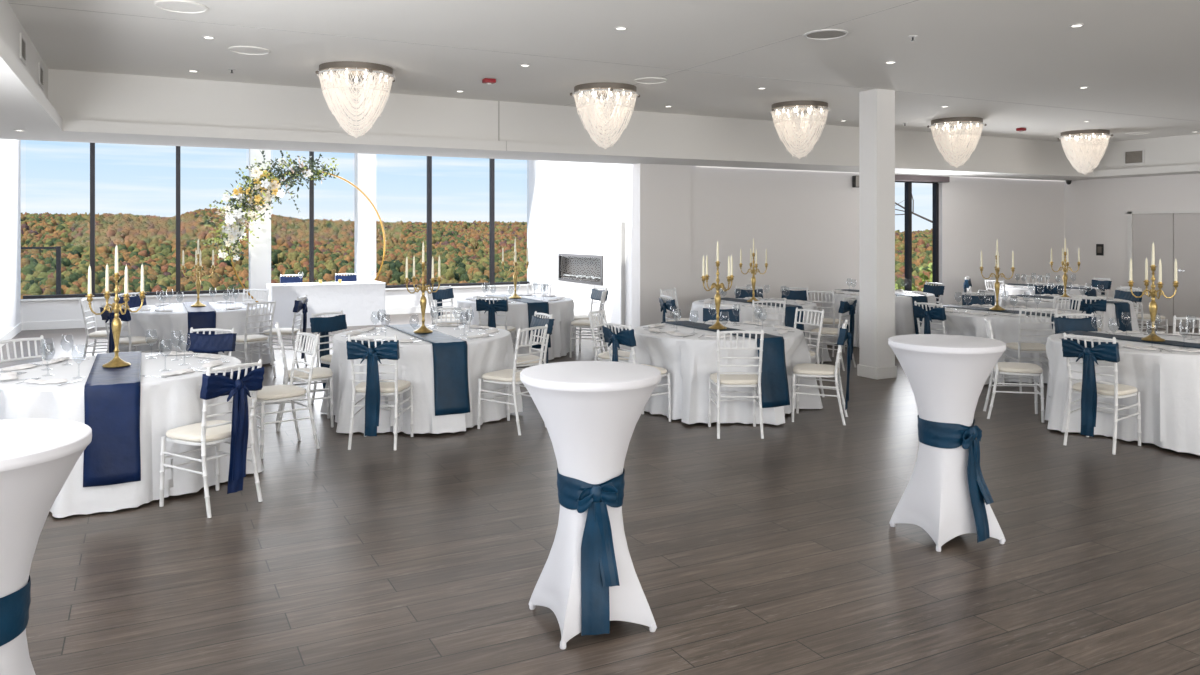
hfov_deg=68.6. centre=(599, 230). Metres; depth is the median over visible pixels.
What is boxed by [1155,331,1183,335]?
napkin
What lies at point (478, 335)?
napkin
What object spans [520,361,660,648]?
cocktail table
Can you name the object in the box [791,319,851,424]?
chair
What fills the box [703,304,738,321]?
chair
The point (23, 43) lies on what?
air vent
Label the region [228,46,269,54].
ceiling speaker
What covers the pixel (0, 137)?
trim
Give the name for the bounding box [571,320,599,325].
seat cushion
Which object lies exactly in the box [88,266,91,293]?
candle
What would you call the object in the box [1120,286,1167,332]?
chair
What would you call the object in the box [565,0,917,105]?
trim
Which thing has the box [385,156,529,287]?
window
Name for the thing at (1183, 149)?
trim
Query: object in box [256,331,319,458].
chair
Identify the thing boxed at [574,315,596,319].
seat cushion
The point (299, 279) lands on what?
chair
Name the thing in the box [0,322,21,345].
baseboard
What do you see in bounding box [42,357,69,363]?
napkin
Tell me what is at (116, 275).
candle cup
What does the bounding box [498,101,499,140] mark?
trim
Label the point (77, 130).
trim
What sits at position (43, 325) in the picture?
baseboard
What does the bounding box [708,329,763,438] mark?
chair
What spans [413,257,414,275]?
candle
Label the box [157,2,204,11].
grille
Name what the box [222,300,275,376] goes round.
chair
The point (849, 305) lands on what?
chair
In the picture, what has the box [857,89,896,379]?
column
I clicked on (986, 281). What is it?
chair
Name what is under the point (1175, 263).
candle
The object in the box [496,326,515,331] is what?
seat cushion
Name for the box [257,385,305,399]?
seat cushion
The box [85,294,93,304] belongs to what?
candle cup
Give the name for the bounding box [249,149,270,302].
column
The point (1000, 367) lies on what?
seat cushion
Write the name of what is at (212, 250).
candle
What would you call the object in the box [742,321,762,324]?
napkin
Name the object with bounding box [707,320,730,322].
napkin
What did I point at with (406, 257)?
candle
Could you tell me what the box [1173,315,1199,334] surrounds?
chair
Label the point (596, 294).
chair
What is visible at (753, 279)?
candelabra
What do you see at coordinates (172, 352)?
napkin
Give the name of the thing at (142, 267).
candle
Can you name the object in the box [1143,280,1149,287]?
candle cup
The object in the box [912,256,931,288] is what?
leafy tree
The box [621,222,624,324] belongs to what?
trim
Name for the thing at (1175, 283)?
candle cup
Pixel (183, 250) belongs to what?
candle
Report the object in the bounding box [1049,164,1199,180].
trim
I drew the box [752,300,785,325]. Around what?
chair
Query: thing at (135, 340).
seat cushion
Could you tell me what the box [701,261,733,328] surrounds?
candelabra
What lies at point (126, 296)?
candle cup
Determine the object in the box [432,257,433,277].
candle
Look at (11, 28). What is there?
trim
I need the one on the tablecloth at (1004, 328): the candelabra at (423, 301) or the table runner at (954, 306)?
the table runner at (954, 306)
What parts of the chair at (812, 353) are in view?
leg, rail, leg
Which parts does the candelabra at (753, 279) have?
stem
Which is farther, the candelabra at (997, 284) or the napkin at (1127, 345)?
the candelabra at (997, 284)
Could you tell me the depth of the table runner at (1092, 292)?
14.34 m
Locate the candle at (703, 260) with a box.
[702,255,704,275]
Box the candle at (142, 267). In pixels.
[140,263,143,290]
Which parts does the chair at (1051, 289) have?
rail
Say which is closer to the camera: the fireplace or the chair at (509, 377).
the chair at (509, 377)
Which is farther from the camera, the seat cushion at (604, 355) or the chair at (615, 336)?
the seat cushion at (604, 355)
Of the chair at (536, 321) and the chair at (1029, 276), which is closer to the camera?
the chair at (536, 321)
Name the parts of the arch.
flower, flower, flower, flower, flower, flower, flower, flower, flower, flower, flower, flower, flower, flower, flower, flower, flower, flower, flower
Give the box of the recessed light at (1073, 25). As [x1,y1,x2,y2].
[1069,24,1083,26]
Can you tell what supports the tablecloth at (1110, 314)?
on the banquet table
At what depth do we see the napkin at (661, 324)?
8.67 m
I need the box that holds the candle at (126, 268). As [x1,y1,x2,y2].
[124,264,127,293]
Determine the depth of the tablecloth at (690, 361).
7.76 m
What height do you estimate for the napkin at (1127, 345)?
0.029 m
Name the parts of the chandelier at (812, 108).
ceiling plate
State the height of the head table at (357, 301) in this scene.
0.757 m
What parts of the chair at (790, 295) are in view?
rail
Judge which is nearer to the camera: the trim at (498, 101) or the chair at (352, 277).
the trim at (498, 101)
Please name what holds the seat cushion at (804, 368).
on the chair at (802, 370)
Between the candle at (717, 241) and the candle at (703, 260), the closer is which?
the candle at (703, 260)
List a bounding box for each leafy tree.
[895,283,922,290]
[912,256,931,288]
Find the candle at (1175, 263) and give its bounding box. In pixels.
[1174,259,1176,280]
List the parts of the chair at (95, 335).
leg, rail, leg, seat frame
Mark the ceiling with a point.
(1137, 58)
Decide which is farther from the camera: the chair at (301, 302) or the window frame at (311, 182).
the window frame at (311, 182)
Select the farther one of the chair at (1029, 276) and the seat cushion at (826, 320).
the chair at (1029, 276)
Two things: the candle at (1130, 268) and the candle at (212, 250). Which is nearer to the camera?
the candle at (1130, 268)
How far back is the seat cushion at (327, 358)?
8.56 m
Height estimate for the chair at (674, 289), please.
0.894 m
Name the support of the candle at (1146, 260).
on the candelabra at (1153, 293)
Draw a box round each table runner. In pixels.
[83,351,141,486]
[183,301,215,352]
[386,324,469,415]
[486,294,550,347]
[661,321,789,407]
[710,297,804,335]
[838,289,927,333]
[935,305,1067,333]
[1005,283,1096,296]
[1009,295,1131,331]
[1056,330,1199,347]
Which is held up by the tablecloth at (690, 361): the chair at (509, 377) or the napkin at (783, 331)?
the napkin at (783, 331)
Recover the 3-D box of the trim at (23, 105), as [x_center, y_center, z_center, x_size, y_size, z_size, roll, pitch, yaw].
[-2.503,-1.060,1.972,1.160,0.120,16.800,0,0,-27]
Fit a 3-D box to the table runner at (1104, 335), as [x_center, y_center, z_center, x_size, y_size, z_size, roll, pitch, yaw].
[4.734,1.234,7.530,0.307,0.593,1.793,0,0,-27]
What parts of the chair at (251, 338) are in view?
leg, leg, seat frame, rail, leg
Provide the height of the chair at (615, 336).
0.894 m
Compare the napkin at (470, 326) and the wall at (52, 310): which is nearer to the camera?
the napkin at (470, 326)
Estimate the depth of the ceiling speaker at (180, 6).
6.37 m
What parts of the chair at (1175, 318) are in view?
leg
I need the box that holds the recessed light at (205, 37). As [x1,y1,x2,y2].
[202,36,214,38]
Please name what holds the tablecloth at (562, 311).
on the banquet table
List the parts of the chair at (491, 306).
leg, rail, sash, leg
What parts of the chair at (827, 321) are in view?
rail, leg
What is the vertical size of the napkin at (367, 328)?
0.027 m
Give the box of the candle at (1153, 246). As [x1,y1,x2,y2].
[1152,243,1154,264]
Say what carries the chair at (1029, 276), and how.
on the floor
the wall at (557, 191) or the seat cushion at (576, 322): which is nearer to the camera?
the seat cushion at (576, 322)
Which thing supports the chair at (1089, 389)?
on the floor
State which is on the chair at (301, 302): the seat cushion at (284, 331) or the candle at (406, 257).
the seat cushion at (284, 331)
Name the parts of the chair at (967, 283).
sash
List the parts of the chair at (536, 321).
seat frame, leg, rail, sash, leg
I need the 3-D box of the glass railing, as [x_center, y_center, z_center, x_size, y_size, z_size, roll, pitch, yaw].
[-11.166,1.050,16.969,1.320,1.500,0.060,0,0,-27]
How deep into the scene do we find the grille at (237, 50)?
7.92 m
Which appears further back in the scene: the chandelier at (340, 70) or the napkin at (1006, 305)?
the napkin at (1006, 305)
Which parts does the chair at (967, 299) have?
rail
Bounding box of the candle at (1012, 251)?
[1012,251,1013,266]
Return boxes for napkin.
[0,372,17,379]
[1,364,36,370]
[24,379,67,383]
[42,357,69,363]
[154,303,169,305]
[155,309,172,311]
[160,351,193,354]
[161,368,193,375]
[194,353,220,358]
[202,360,222,367]
[217,301,234,302]
[226,306,241,309]
[346,331,360,334]
[360,327,375,330]
[386,339,412,341]
[436,323,459,325]
[467,334,488,337]
[468,325,488,328]
[485,328,498,332]
[648,323,665,326]
[648,327,659,331]
[665,331,683,335]
[704,334,729,337]
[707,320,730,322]
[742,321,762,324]
[773,325,787,329]
[777,329,787,333]
[965,311,987,314]
[971,304,991,305]
[1001,313,1024,315]
[1006,305,1025,307]
[1042,294,1058,295]
[1111,330,1139,333]
[1122,344,1155,349]
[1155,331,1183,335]
[1169,348,1199,351]
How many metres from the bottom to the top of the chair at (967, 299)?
0.894 m
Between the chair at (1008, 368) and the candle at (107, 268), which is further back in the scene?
the chair at (1008, 368)
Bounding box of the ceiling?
[7,0,1199,142]
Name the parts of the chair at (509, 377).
leg, seat frame, leg, leg, rail, leg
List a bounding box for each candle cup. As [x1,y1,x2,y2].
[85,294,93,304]
[103,291,110,301]
[112,273,120,282]
[122,293,130,304]
[138,291,146,301]
[1127,280,1133,288]
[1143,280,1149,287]
[1150,265,1156,272]
[1156,282,1163,290]
[1172,281,1178,289]
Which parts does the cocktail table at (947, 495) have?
sash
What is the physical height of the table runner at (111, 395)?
0.593 m
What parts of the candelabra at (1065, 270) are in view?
stem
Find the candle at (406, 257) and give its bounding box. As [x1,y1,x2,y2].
[406,257,407,277]
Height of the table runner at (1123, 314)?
0.593 m
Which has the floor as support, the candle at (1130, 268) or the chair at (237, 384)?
the chair at (237, 384)
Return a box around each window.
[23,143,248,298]
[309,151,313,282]
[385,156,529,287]
[895,181,938,303]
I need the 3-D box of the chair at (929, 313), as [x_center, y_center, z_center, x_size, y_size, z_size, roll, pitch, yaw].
[3.896,1.253,10.077,0.510,0.894,0.420,0,0,-29]
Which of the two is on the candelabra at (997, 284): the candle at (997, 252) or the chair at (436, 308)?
the candle at (997, 252)
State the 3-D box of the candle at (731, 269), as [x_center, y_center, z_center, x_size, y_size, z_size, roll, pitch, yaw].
[1.277,0.333,8.536,0.024,0.215,0.024,0,0,-27]
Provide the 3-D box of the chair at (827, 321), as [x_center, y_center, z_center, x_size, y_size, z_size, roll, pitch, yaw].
[3.115,1.253,12.164,0.420,0.894,0.475,0,0,33]
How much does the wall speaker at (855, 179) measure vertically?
0.200 m
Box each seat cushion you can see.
[89,330,109,336]
[119,336,157,344]
[166,420,231,441]
[236,334,267,341]
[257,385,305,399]
[262,328,298,334]
[284,367,332,378]
[320,354,331,361]
[355,380,410,392]
[434,318,461,323]
[439,314,459,318]
[482,369,520,381]
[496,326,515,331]
[514,354,542,364]
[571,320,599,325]
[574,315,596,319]
[598,350,629,359]
[642,364,666,373]
[667,318,688,320]
[710,372,757,384]
[793,363,838,374]
[811,327,837,334]
[820,318,842,323]
[994,362,1042,373]
[1006,342,1045,350]
[1072,381,1137,395]
[1137,314,1164,318]
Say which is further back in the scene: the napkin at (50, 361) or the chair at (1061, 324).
the chair at (1061, 324)
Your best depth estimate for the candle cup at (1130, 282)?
7.56 m
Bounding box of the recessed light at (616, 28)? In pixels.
[615,27,626,29]
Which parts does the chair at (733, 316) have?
rail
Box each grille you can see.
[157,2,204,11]
[231,48,267,53]
[637,79,664,82]
[807,31,845,38]
[856,176,858,186]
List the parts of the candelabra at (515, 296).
stem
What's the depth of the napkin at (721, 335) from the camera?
7.79 m
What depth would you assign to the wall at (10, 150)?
13.90 m
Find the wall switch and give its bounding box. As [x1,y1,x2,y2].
[1096,244,1103,255]
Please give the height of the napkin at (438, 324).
0.027 m
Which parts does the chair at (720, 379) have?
leg, leg, seat frame, rail, leg, leg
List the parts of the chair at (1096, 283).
sash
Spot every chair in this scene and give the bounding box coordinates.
[0,335,45,362]
[79,298,109,355]
[99,303,160,352]
[118,293,146,328]
[159,359,263,517]
[186,327,236,356]
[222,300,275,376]
[242,289,268,304]
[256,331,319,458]
[260,295,307,367]
[275,322,333,430]
[280,274,302,282]
[310,310,346,403]
[335,273,356,281]
[346,335,412,449]
[427,290,461,324]
[432,285,459,318]
[435,307,471,324]
[476,296,516,346]
[477,324,547,434]
[514,311,554,368]
[527,283,551,294]
[570,289,606,357]
[574,286,607,350]
[588,309,629,362]
[602,321,670,421]
[659,294,676,321]
[660,288,688,320]
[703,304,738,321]
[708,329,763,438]
[735,286,762,297]
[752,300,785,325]
[781,286,808,300]
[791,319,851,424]
[794,307,824,396]
[806,290,844,356]
[809,296,856,370]
[913,301,945,334]
[923,281,944,303]
[962,291,994,305]
[964,276,972,295]
[979,289,999,305]
[983,317,1044,422]
[985,279,1005,304]
[1002,308,1057,391]
[1026,275,1048,283]
[1035,282,1063,295]
[1052,296,1080,317]
[1054,313,1097,332]
[1061,333,1141,454]
[1070,295,1106,330]
[1091,277,1111,296]
[1114,287,1142,317]
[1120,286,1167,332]
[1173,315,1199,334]
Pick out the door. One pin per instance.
(1174, 235)
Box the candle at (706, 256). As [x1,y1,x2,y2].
[706,256,707,274]
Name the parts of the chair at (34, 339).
leg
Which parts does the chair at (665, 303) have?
sash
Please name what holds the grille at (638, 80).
attached to the ceiling speaker at (649, 80)
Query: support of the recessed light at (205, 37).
in the ceiling
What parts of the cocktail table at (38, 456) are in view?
sash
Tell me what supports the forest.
on the terrain
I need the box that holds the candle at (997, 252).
[997,252,998,266]
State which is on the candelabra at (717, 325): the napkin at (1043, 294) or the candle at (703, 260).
the candle at (703, 260)
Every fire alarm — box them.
[482,78,495,84]
[1016,128,1025,131]
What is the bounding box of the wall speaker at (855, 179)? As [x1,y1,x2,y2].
[852,176,858,187]
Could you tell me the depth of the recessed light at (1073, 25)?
6.97 m
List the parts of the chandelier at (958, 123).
ceiling plate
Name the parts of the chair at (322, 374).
leg, leg, seat frame, leg, leg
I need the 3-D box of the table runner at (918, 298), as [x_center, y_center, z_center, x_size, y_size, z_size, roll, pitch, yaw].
[4.255,1.234,13.450,0.307,0.593,1.792,0,0,-27]
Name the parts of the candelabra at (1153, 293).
arm, stem, arm, arm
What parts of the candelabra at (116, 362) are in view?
arm, arm, stem, arm, arm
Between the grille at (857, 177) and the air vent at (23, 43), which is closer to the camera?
the air vent at (23, 43)
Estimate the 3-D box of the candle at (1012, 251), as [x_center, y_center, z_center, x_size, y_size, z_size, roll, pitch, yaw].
[4.873,0.333,10.384,0.024,0.215,0.024,0,0,-27]
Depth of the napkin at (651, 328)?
8.29 m
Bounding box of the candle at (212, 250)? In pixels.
[212,250,213,264]
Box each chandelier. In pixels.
[315,61,394,138]
[570,82,639,149]
[770,100,829,158]
[927,117,986,167]
[1057,129,1112,174]
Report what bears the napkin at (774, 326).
on the tablecloth at (690, 361)
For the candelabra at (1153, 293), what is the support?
on the table runner at (1104, 335)
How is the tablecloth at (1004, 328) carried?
on the banquet table
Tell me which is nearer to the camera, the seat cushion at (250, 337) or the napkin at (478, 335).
the napkin at (478, 335)
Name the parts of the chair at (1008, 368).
leg, leg, seat frame, leg, leg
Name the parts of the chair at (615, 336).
leg, sash, rail, leg, leg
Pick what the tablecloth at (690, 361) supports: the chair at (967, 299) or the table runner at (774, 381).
the table runner at (774, 381)
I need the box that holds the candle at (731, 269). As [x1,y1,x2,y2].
[730,255,732,274]
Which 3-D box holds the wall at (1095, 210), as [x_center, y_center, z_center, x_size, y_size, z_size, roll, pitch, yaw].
[13.197,-0.050,10.188,0.200,3.500,17.000,0,0,-27]
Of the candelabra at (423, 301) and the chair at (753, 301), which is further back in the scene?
the chair at (753, 301)
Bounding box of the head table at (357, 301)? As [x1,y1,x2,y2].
[266,281,385,328]
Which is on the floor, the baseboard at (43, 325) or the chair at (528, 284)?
the chair at (528, 284)
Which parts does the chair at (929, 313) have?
leg, sash, leg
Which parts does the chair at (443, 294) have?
sash, rail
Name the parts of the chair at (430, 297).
leg, leg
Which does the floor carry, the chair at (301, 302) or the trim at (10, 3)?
the chair at (301, 302)
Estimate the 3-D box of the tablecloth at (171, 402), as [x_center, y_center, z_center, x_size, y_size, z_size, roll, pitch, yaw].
[-3.340,1.320,6.055,1.697,0.744,1.876,0,0,29]
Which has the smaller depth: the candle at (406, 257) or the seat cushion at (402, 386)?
the seat cushion at (402, 386)
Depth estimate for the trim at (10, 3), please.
7.96 m
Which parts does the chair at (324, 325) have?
leg, rail, sash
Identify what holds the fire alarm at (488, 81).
attached to the ceiling
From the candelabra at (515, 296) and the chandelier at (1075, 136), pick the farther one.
the chandelier at (1075, 136)
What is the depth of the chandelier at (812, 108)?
11.17 m
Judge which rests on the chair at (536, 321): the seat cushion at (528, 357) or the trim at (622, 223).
the seat cushion at (528, 357)
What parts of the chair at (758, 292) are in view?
rail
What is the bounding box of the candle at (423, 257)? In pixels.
[422,242,424,261]
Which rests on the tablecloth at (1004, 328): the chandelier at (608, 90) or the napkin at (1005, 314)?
the napkin at (1005, 314)
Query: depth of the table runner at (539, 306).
11.56 m
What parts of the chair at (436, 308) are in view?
leg, leg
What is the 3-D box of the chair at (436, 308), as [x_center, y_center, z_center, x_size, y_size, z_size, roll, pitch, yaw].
[-1.550,1.253,9.143,0.420,0.894,0.476,0,0,-2]
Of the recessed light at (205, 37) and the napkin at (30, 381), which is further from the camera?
the recessed light at (205, 37)
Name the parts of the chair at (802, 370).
leg, leg, seat frame, leg, sash, leg, rail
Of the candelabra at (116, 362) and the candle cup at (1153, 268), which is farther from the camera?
the candle cup at (1153, 268)
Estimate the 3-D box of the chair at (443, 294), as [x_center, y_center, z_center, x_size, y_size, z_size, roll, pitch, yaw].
[-2.162,1.253,12.848,0.510,0.894,0.420,0,0,33]
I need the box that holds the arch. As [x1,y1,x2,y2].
[194,150,385,301]
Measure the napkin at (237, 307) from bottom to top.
0.027 m
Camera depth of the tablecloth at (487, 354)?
7.44 m
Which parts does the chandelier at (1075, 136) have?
ceiling plate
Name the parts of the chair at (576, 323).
leg, leg, leg, leg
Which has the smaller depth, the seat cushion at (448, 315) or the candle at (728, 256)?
the candle at (728, 256)
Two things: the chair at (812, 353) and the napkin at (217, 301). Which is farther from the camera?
the napkin at (217, 301)
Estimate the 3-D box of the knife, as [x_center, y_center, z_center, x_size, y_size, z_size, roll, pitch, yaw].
[-3.677,0.943,5.573,0.215,0.006,0.018,0,0,-43]
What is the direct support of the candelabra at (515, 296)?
on the table runner at (539, 306)
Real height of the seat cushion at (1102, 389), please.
0.049 m
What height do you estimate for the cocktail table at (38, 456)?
1.088 m
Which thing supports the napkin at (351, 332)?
on the tablecloth at (487, 354)
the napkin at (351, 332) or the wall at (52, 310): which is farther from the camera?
the wall at (52, 310)
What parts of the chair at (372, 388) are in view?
leg, leg, rail, sash, seat frame, leg, leg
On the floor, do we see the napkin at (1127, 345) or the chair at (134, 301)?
the chair at (134, 301)
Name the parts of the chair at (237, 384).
leg, seat frame, leg, leg, sash, rail, leg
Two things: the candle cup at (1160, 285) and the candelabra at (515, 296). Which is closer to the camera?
the candle cup at (1160, 285)
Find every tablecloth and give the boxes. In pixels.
[0,352,263,517]
[118,302,274,367]
[320,325,522,433]
[457,295,573,359]
[628,321,822,424]
[689,298,831,363]
[820,290,935,346]
[921,305,1074,384]
[994,284,1100,303]
[1000,295,1139,331]
[1045,331,1199,454]
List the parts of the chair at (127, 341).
leg, sash, rail, leg, seat frame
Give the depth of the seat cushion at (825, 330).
10.83 m
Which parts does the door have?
frame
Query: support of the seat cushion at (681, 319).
on the chair at (674, 289)
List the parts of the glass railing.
rail, post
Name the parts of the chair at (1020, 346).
leg, leg, seat frame, rail, leg, leg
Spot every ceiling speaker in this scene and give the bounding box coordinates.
[154,0,207,12]
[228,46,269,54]
[634,77,666,83]
[804,29,847,39]
[1126,132,1149,134]
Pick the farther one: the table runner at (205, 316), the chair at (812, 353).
the table runner at (205, 316)
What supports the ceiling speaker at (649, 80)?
attached to the ceiling
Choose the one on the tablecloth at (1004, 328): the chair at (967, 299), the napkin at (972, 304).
the napkin at (972, 304)
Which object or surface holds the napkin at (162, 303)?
on the tablecloth at (165, 323)
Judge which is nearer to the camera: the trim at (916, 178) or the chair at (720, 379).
the chair at (720, 379)
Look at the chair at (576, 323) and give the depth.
11.81 m
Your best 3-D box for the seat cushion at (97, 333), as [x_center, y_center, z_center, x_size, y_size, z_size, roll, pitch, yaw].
[-5.974,1.244,10.702,0.398,0.049,0.412,0,0,-14]
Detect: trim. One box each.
[0,0,47,98]
[0,36,69,139]
[0,137,639,163]
[10,3,1191,120]
[20,284,526,300]
[62,119,1092,179]
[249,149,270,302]
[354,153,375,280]
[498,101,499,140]
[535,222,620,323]
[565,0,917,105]
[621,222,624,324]
[895,174,949,182]
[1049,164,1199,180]
[1091,134,1199,169]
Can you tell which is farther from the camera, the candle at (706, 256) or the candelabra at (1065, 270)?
the candelabra at (1065, 270)
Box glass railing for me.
[21,246,60,294]
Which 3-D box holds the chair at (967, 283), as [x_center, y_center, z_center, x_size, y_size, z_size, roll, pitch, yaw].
[6.667,1.253,15.467,0.510,0.894,0.420,0,0,29]
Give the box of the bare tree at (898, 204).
[895,196,931,222]
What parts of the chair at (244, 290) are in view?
rail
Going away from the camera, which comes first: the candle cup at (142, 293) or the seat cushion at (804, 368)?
the candle cup at (142, 293)
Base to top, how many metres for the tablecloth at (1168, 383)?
0.743 m
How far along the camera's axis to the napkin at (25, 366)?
6.02 m
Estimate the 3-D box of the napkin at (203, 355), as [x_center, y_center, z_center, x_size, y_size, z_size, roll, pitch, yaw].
[-2.922,0.932,6.566,0.250,0.029,0.099,0,0,31]
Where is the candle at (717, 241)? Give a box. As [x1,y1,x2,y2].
[717,241,718,260]
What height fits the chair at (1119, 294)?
0.894 m
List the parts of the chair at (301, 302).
seat frame, leg, sash, rail, leg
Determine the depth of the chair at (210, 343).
7.31 m
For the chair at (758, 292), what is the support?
on the floor
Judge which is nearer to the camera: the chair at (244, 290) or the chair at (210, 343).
the chair at (210, 343)
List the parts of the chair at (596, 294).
leg, rail, sash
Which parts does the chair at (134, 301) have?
sash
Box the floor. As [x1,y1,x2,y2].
[0,311,1199,674]
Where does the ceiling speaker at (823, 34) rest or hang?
attached to the ceiling
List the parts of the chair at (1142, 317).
leg, seat frame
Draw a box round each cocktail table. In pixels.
[0,419,91,674]
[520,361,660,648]
[888,334,1005,551]
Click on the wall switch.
(1099, 247)
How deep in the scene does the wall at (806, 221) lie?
14.41 m
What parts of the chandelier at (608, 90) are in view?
ceiling plate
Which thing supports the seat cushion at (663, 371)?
on the chair at (615, 336)
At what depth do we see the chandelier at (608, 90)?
9.83 m
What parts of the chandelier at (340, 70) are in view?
ceiling plate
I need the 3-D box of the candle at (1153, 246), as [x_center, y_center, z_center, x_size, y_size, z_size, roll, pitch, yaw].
[4.734,0.196,7.530,0.024,0.215,0.024,0,0,-27]
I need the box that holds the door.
[1127,210,1199,327]
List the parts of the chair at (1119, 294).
sash, rail, leg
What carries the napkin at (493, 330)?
on the tablecloth at (487, 354)
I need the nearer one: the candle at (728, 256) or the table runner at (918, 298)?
the candle at (728, 256)
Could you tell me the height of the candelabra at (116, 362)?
0.647 m
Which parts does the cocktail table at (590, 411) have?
sash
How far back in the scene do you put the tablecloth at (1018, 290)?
14.54 m
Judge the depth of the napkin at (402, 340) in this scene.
7.46 m
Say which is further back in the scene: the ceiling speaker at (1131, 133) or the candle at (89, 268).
the ceiling speaker at (1131, 133)
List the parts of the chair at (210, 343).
sash, rail, leg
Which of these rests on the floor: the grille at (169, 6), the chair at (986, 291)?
the chair at (986, 291)
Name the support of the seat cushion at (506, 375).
on the chair at (509, 377)
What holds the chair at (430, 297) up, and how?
on the floor
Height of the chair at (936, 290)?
0.894 m
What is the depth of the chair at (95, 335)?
10.52 m
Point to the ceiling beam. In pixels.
(76, 95)
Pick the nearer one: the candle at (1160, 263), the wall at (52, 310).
the candle at (1160, 263)
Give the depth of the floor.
4.62 m
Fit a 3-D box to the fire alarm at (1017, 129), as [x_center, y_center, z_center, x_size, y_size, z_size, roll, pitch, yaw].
[6.664,-1.599,13.928,0.130,0.062,0.100,0,0,-27]
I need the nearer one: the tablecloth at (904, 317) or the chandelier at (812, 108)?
the chandelier at (812, 108)
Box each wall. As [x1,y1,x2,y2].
[0,139,20,336]
[21,286,530,321]
[527,160,631,328]
[632,163,1063,329]
[1064,174,1199,328]
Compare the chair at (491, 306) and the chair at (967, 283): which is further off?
the chair at (967, 283)
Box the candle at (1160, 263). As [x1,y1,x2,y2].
[1159,259,1161,281]
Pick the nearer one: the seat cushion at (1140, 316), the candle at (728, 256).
the candle at (728, 256)
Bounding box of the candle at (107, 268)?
[105,264,108,290]
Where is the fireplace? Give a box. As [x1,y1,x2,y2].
[558,253,602,285]
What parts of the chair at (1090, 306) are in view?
sash, rail, leg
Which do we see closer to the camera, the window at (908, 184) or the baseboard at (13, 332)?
the baseboard at (13, 332)
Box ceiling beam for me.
[48,69,1090,169]
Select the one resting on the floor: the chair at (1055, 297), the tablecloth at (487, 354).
the chair at (1055, 297)
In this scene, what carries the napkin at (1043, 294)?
on the tablecloth at (1110, 314)
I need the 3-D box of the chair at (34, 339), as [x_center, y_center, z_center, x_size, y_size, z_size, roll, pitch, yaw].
[-4.198,1.253,6.555,0.476,0.894,0.420,0,0,25]
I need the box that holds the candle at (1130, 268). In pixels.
[1129,259,1131,280]
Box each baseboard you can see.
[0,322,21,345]
[22,305,459,330]
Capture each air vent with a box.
[20,33,26,65]
[39,62,43,89]
[1124,149,1143,164]
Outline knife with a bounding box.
[0,378,36,381]
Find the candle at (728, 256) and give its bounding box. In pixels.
[728,256,729,275]
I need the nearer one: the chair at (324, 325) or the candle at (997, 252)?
the chair at (324, 325)
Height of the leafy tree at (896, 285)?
5.322 m
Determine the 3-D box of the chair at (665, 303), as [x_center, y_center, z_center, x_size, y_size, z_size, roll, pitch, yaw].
[1.025,1.253,11.151,0.510,0.894,0.420,0,0,-18]
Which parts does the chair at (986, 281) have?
rail, leg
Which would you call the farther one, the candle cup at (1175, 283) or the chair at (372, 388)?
the candle cup at (1175, 283)
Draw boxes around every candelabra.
[85,273,146,367]
[182,254,214,306]
[404,262,441,332]
[501,252,528,298]
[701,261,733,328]
[739,253,767,301]
[980,255,1014,309]
[1049,252,1079,296]
[1127,265,1178,341]
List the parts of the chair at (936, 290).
sash, rail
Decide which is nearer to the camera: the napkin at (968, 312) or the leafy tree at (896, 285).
the napkin at (968, 312)
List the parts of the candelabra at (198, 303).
stem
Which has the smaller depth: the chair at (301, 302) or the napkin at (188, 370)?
the napkin at (188, 370)
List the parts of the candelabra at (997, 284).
stem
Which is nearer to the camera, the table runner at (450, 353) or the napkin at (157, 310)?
the table runner at (450, 353)
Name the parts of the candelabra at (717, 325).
arm, stem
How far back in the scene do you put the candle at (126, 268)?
5.98 m
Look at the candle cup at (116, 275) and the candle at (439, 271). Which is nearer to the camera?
the candle cup at (116, 275)
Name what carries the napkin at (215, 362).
on the tablecloth at (171, 402)
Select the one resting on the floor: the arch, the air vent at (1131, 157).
the arch
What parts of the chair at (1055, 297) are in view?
leg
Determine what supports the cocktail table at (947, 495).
on the floor
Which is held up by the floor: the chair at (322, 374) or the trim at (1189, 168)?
the chair at (322, 374)
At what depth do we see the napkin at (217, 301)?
11.54 m
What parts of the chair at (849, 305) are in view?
leg, seat frame, leg, sash, rail, leg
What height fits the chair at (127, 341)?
0.894 m
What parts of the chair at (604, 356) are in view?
leg, rail, seat frame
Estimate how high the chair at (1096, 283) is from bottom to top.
0.894 m
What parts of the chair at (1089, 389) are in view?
leg, rail, sash, seat frame, leg, leg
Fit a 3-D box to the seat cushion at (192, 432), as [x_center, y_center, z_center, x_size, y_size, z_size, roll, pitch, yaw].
[-2.446,1.244,5.501,0.398,0.049,0.412,0,0,31]
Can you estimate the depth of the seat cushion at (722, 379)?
7.30 m
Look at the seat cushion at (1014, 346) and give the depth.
9.38 m
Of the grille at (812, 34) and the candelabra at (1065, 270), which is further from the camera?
the candelabra at (1065, 270)
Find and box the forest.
[21,208,931,298]
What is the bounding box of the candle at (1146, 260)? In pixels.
[1145,257,1147,279]
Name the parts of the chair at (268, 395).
leg, seat frame, leg, rail, leg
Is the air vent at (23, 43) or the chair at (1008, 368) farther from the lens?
the chair at (1008, 368)
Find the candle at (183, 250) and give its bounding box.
[182,250,183,265]
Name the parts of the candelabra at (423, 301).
arm, stem, arm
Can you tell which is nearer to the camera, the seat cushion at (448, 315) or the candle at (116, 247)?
the candle at (116, 247)
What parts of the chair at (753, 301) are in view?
leg, leg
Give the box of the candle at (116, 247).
[115,244,118,272]
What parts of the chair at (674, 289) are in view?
rail, leg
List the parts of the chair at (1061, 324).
rail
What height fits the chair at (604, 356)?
0.894 m
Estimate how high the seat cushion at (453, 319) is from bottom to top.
0.049 m
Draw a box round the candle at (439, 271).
[438,256,440,275]
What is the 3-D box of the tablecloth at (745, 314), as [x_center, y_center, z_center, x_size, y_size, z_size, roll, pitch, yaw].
[2.044,1.320,11.656,1.728,0.744,1.802,0,0,-27]

